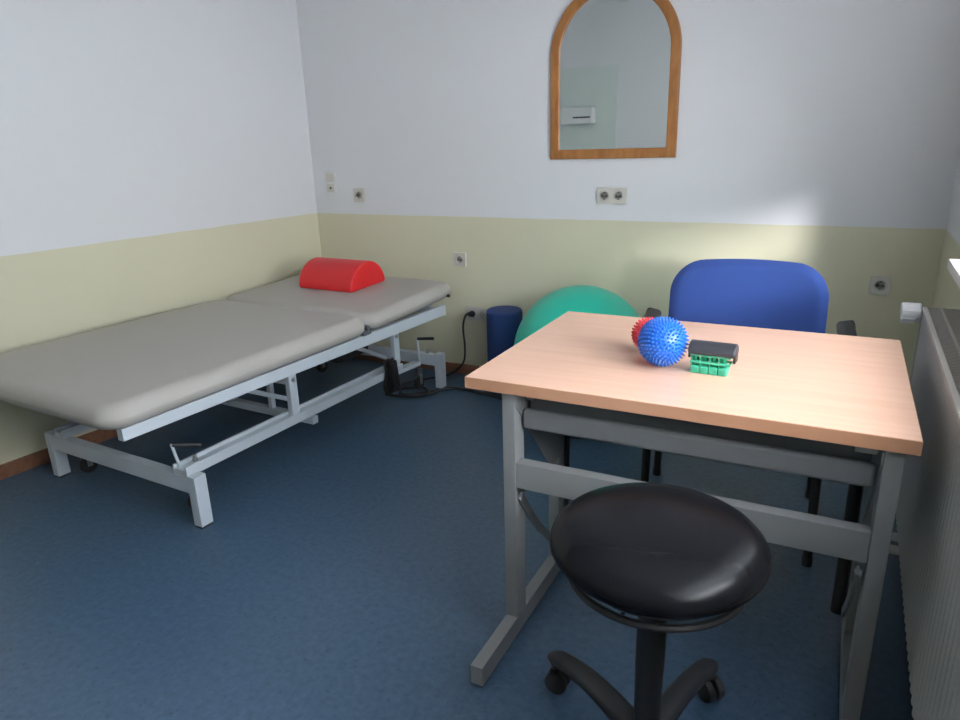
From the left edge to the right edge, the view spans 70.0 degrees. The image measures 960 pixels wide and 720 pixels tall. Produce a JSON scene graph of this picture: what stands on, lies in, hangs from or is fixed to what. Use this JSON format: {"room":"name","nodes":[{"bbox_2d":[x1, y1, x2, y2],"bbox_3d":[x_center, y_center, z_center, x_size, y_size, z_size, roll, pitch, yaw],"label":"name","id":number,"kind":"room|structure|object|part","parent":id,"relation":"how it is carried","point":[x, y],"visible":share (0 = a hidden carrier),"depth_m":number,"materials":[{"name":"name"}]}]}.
{"room":"physiotherapy treatment room","nodes":[
{"label":"physiotherapy treatment room","id":0,"kind":"room"},
{"bbox_2d":[0,0,320,464],"bbox_3d":[-2.156,-0.743,2.586,0.128,2.620,4.288,9,21,31],"label":"wall","id":1,"kind":"structure","parent":0,"point":[155,155],"depth_m":3.28,"materials":[{"name":"paint"}]},
{"bbox_2d":[0,429,117,479],"bbox_3d":[-2.068,0.488,2.929,0.014,0.062,4.047,9,21,31],"label":"baseboard","id":2,"kind":"structure","parent":1,"relation":"attached to","point":[35,459],"depth_m":3.05,"materials":[{"name":"brown wood"}]},
{"bbox_2d":[0,358,913,719],"bbox_3d":[-0.571,0.761,2.191,4.708,0.100,4.650,8,20,27],"label":"floor","id":3,"kind":"structure","parent":0,"point":[350,564],"depth_m":2.15,"materials":[{"name":"blue carpet"}]},
{"bbox_2d":[0,275,449,528],"bbox_3d":[-1.076,0.070,3.257,1.047,0.601,2.054,8,20,28],"label":"bed","id":4,"kind":"object","parent":3,"relation":"on","point":[134,378],"visible":0.97,"depth_m":2.79,"materials":[{"name":"grey leather"}]},
{"bbox_3d":[-1.812,0.397,2.938,0.042,0.199,0.052,8,20,28],"label":"leg","id":5,"kind":"part","parent":4,"relation":"part of","materials":[{"name":"white metal"}]},
{"bbox_3d":[-1.347,0.077,3.537,0.060,0.039,1.661,8,20,28],"label":"rail","id":6,"kind":"part","parent":4,"relation":"part of","materials":[{"name":"white metal"}]},
{"bbox_3d":[-1.104,0.357,2.495,0.033,0.120,0.013,-15,22,-36],"label":"castor lever","id":7,"kind":"part","parent":4,"relation":"part of","materials":[{"name":"white metal"}]},
{"bbox_3d":[-1.271,-0.050,2.877,1.040,0.096,1.303,8,20,28],"label":"mattress","id":8,"kind":"part","parent":4,"relation":"part of","materials":[{"name":"grey leather"}]},
{"bbox_3d":[-1.048,0.358,2.517,0.022,0.026,0.022,8,20,28],"label":"knob","id":9,"kind":"part","parent":4,"relation":"part of","materials":[{"name":"metal"}]},
{"bbox_3d":[-1.024,0.510,2.506,0.042,0.199,0.052,8,20,28],"label":"leg","id":10,"kind":"part","parent":4,"relation":"part of","materials":[{"name":"white metal"}]},
{"bbox_3d":[-1.021,0.144,3.101,0.028,0.267,0.488,8,20,28],"label":"lever arm","id":11,"kind":"part","parent":4,"relation":"part of"},
{"bbox_3d":[-0.677,-0.016,2.990,0.030,0.067,1.927,8,20,28],"label":"rail","id":12,"kind":"part","parent":4,"relation":"part of","materials":[{"name":"white metal"}]},
{"bbox_3d":[-0.762,0.217,3.039,0.074,0.039,1.337,8,20,28],"label":"rail","id":13,"kind":"part","parent":4,"relation":"part of","materials":[{"name":"white metal"}]},
{"bbox_3d":[-0.803,0.144,2.928,0.026,0.233,0.044,8,20,28],"label":"lift post","id":14,"kind":"part","parent":4,"relation":"part of","materials":[{"name":"white metal"}]},
{"bbox_2d":[299,257,384,292],"bbox_3d":[-0.759,-0.481,3.752,0.370,0.142,0.290,8,20,28],"label":"bolster","id":15,"kind":"object","parent":4,"relation":"on","point":[333,274],"visible":1,"depth_m":3.66,"materials":[{"name":"red leather"}]},
{"bbox_3d":[-0.662,-0.063,3.702,0.028,0.257,0.468,8,20,28],"label":"lever arm","id":16,"kind":"part","parent":4,"relation":"part of"},
{"bbox_3d":[-0.439,-0.062,3.539,0.026,0.233,0.044,8,20,28],"label":"lift post","id":17,"kind":"part","parent":4,"relation":"part of","materials":[{"name":"white metal"}]},
{"bbox_3d":[-0.347,-0.052,3.853,0.020,0.149,0.012,8,20,28],"label":"castor lever","id":18,"kind":"part","parent":4,"relation":"part of","materials":[{"name":"white metal"}]},
{"bbox_3d":[-0.223,0.057,3.851,0.042,0.199,0.052,8,20,28],"label":"leg","id":19,"kind":"part","parent":4,"relation":"part of","materials":[{"name":"white metal"}]},
{"bbox_2d":[399,311,474,395],"bbox_3d":[-0.228,-0.040,3.847,0.486,0.394,0.267,-7,18,-15],"label":"power cable","id":20,"kind":"object","parent":3,"relation":"on","point":[471,313],"visible":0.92,"depth_m":3.93,"materials":[{"name":"black plastic"}]},
{"bbox_2d":[385,386,501,400],"bbox_3d":[-0.158,0.183,3.765,0.721,0.023,0.192,3,18,15],"label":"cable","id":21,"kind":"object","parent":3,"relation":"on","point":[424,393],"visible":0.85,"depth_m":3.78,"materials":[{"name":"black plastic"}]},
{"bbox_2d":[486,305,521,394],"bbox_3d":[0.137,-0.053,3.754,0.194,0.462,0.194,8,20,27],"label":"roll","id":22,"kind":"object","parent":3,"relation":"on","point":[503,322],"visible":0.55,"depth_m":3.64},
{"bbox_2d":[544,482,771,719],"bbox_3d":[0.369,0.600,1.369,0.640,0.649,0.659,8,20,27],"label":"stool","id":23,"kind":"object","parent":3,"relation":"on","point":[657,554],"visible":1,"depth_m":1.23,"materials":[{"name":"black leather"}]},
{"bbox_3d":[0.255,0.755,1.591,0.056,0.070,0.300,-12,20,-28],"label":"arm","id":24,"kind":"part","parent":23,"relation":"part of","materials":[{"name":"black plastic"}]},
{"bbox_3d":[0.334,0.384,1.305,0.336,0.024,0.336,8,20,27],"label":"seat plate","id":25,"kind":"part","parent":23,"relation":"part of","materials":[{"name":"black plastic"}]},
{"bbox_3d":[0.333,0.332,1.288,0.402,0.086,0.402,8,20,27],"label":"seat","id":26,"kind":"part","parent":23,"relation":"part of","materials":[{"name":"black leather"}]},
{"bbox_3d":[0.471,0.756,1.568,0.056,0.070,0.300,14,23,40],"label":"arm","id":27,"kind":"part","parent":23,"relation":"part of","materials":[{"name":"black plastic"}]},
{"bbox_2d":[465,311,922,719],"bbox_3d":[0.536,0.382,1.860,0.988,0.758,0.947,7,20,26],"label":"table","id":28,"kind":"object","parent":3,"relation":"on","point":[830,407],"visible":0.93,"depth_m":1.64,"materials":[{"name":"brown wood"}]},
{"bbox_3d":[0.093,0.388,1.832,0.035,0.664,0.060,7,20,26],"label":"leg","id":29,"kind":"part","parent":28,"relation":"part of","materials":[{"name":"grey metal"}]},
{"bbox_3d":[0.167,0.187,1.885,0.004,0.295,0.320,7,20,26],"label":"gusset plate","id":30,"kind":"part","parent":28,"relation":"part of","materials":[{"name":"grey metal"}]},
{"bbox_3d":[0.237,0.299,2.097,0.035,0.664,0.060,7,20,26],"label":"leg","id":31,"kind":"part","parent":28,"relation":"part of","materials":[{"name":"grey metal"}]},
{"bbox_2d":[631,316,652,347],"bbox_3d":[0.463,-0.071,1.876,0.098,0.098,0.098,8,20,27],"label":"ball","id":32,"kind":"object","parent":28,"relation":"on","point":[637,327],"visible":0.32,"depth_m":1.86,"materials":[{"name":"red plastic"}]},
{"bbox_2d":[637,316,689,366],"bbox_3d":[0.467,-0.047,1.747,0.131,0.131,0.131,8,20,27],"label":"ball","id":33,"kind":"object","parent":28,"relation":"on","point":[662,341],"visible":1,"depth_m":1.71,"materials":[{"name":"blue plastic"}]},
{"bbox_3d":[0.463,0.193,1.583,0.788,0.054,0.025,7,20,26],"label":"tilt frame rail","id":34,"kind":"part","parent":28,"relation":"part of","materials":[{"name":"grey metal"}]},
{"bbox_3d":[0.477,0.138,1.596,0.768,0.066,0.030,7,20,26],"label":"tilt frame rail","id":35,"kind":"part","parent":28,"relation":"part of","materials":[{"name":"grey metal"}]},
{"bbox_2d":[688,339,738,376],"bbox_3d":[0.575,-0.006,1.693,0.113,0.079,0.050,8,20,29],"label":"hand exerciser","id":36,"kind":"object","parent":28,"relation":"on","point":[711,351],"visible":1,"depth_m":1.68,"materials":[{"name":"green plastic"}]},
{"bbox_3d":[0.979,0.395,1.725,0.035,0.664,0.060,7,20,26],"label":"leg","id":37,"kind":"part","parent":28,"relation":"part of","materials":[{"name":"grey metal"}]},
{"bbox_3d":[0.874,0.278,1.530,0.004,0.295,0.320,7,20,26],"label":"gusset plate","id":38,"kind":"part","parent":28,"relation":"part of","materials":[{"name":"grey metal"}]},
{"bbox_3d":[0.834,0.484,1.460,0.035,0.664,0.060,7,20,26],"label":"leg","id":39,"kind":"part","parent":28,"relation":"part of","materials":[{"name":"grey metal"}]},
{"bbox_2d":[640,259,856,567],"bbox_3d":[0.884,0.133,2.365,0.710,0.906,0.504,6,19,22],"label":"chair","id":40,"kind":"object","parent":3,"relation":"on","point":[770,294],"visible":0.37,"depth_m":2.38,"materials":[{"name":"blue fabric"}]},
{"bbox_3d":[0.621,0.349,2.470,0.029,0.423,0.349,6,19,22],"label":"leg","id":41,"kind":"part","parent":40,"relation":"part of","materials":[{"name":"black plastic"}]},
{"bbox_3d":[0.596,-0.123,2.454,0.056,0.052,0.359,6,19,22],"label":"armrest","id":42,"kind":"part","parent":40,"relation":"part of","materials":[{"name":"black plastic"}]},
{"bbox_3d":[0.685,0.299,2.623,0.045,0.425,0.301,4,19,18],"label":"leg","id":43,"kind":"part","parent":40,"relation":"part of","materials":[{"name":"black plastic"}]},
{"bbox_3d":[0.933,-0.157,2.415,0.515,0.385,0.117,6,19,22],"label":"backrest","id":44,"kind":"part","parent":40,"relation":"part of","materials":[{"name":"blue fabric"}]},
{"bbox_3d":[1.174,0.349,2.421,0.045,0.425,0.301,7,20,27],"label":"leg","id":45,"kind":"part","parent":40,"relation":"part of","materials":[{"name":"black plastic"}]},
{"bbox_3d":[1.103,0.398,2.270,0.029,0.423,0.349,6,19,22],"label":"leg","id":46,"kind":"part","parent":40,"relation":"part of","materials":[{"name":"black plastic"}]},
{"bbox_3d":[1.189,-0.063,2.209,0.056,0.052,0.359,6,19,22],"label":"armrest","id":47,"kind":"part","parent":40,"relation":"part of","materials":[{"name":"black plastic"}]},
{"bbox_3d":[0.496,0.243,3.398,0.550,0.092,0.550,8,20,27],"label":"ring","id":48,"kind":"object","parent":3,"relation":"on","visible":0},
{"bbox_2d":[514,285,638,344],"bbox_3d":[0.487,-0.035,3.310,0.650,0.649,0.650,8,20,27],"label":"exercise ball","id":49,"kind":"object","parent":48,"relation":"on","point":[576,298],"visible":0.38,"depth_m":3.12,"materials":[{"name":"green rubber"}]},
{"bbox_2d":[296,0,959,380],"bbox_3d":[0.521,-1.100,3.445,3.858,2.620,0.120,8,20,27],"label":"wall","id":50,"kind":"structure","parent":0,"point":[821,135],"depth_m":3.34,"materials":[{"name":"paint"}]},
{"bbox_2d":[325,172,336,193],"bbox_3d":[-0.910,-1.079,4.172,0.075,0.132,0.016,8,20,27],"label":"light switch","id":51,"kind":"object","parent":50,"relation":"attached to","point":[330,177],"visible":1,"depth_m":4.17,"materials":[{"name":"white plastic"}]},
{"bbox_2d":[353,188,364,201],"bbox_3d":[-0.725,-0.987,4.101,0.080,0.080,0.013,8,20,27],"label":"wall socket","id":52,"kind":"object","parent":50,"relation":"attached to","point":[358,193],"visible":1,"depth_m":4.09,"materials":[{"name":"beige plastic"}]},
{"bbox_2d":[353,354,480,374],"bbox_3d":[0.462,0.129,3.810,3.308,0.062,0.014,8,20,27],"label":"baseboard","id":53,"kind":"structure","parent":50,"relation":"attached to","point":[466,369],"depth_m":4.14,"materials":[{"name":"brown wood"}]},
{"bbox_2d":[453,252,465,266],"bbox_3d":[-0.115,-0.572,3.898,0.080,0.080,0.013,8,20,27],"label":"wall socket","id":54,"kind":"object","parent":50,"relation":"attached to","point":[459,258],"visible":1,"depth_m":3.89,"materials":[{"name":"beige plastic"}]},
{"bbox_2d":[465,306,488,321],"bbox_3d":[-0.015,-0.266,3.945,0.153,0.081,0.013,8,20,27],"label":"wall socket","id":55,"kind":"object","parent":50,"relation":"attached to","point":[480,313],"visible":0.62,"depth_m":3.94,"materials":[{"name":"beige plastic"}]},
{"bbox_2d":[597,187,626,203],"bbox_3d":[0.651,-0.812,3.389,0.152,0.080,0.013,8,20,27],"label":"wall socket","id":56,"kind":"object","parent":50,"relation":"attached to","point":[604,195],"visible":1,"depth_m":3.38,"materials":[{"name":"beige plastic"}]},
{"bbox_2d":[550,0,681,159],"bbox_3d":[0.624,-1.355,3.216,0.625,0.786,0.021,8,20,27],"label":"wall mirror","id":57,"kind":"object","parent":50,"relation":"attached to","point":[615,65],"visible":1,"depth_m":3.22,"materials":[{"name":"brown wood"}]},
{"bbox_2d":[868,276,891,294],"bbox_3d":[1.725,-0.321,2.952,0.080,0.080,0.013,8,20,27],"label":"wall socket","id":58,"kind":"object","parent":50,"relation":"attached to","point":[879,285],"visible":1,"depth_m":2.95,"materials":[{"name":"beige plastic"}]},
{"bbox_2d":[932,150,959,308],"bbox_3d":[1.069,-0.311,0.912,0.300,2.620,4.050,8,20,27],"label":"wall","id":59,"kind":"structure","parent":0,"point":[947,292],"depth_m":2.61,"materials":[{"name":"paint"}]},
{"bbox_2d":[889,302,959,719],"bbox_3d":[1.051,0.424,1.591,0.172,0.810,1.558,8,20,27],"label":"radiator","id":60,"kind":"object","parent":59,"relation":"attached to","point":[927,536],"visible":0.84,"depth_m":1.47,"materials":[{"name":"metal"}]},
{"bbox_2d":[922,307,959,426],"bbox_3d":[1.047,0.060,1.440,0.109,0.012,1.505,8,20,27],"label":"grille","id":61,"kind":"object","parent":60,"relation":"attached to","point":[942,325],"depth_m":1.73,"materials":[{"name":"metal"}]},
{"bbox_2d":[947,259,959,288],"bbox_3d":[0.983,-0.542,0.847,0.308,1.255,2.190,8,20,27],"label":"windowsill","id":62,"kind":"structure","parent":59,"relation":"in","point":[953,266],"depth_m":1.90,"materials":[{"name":"white plastic"}]}
]}

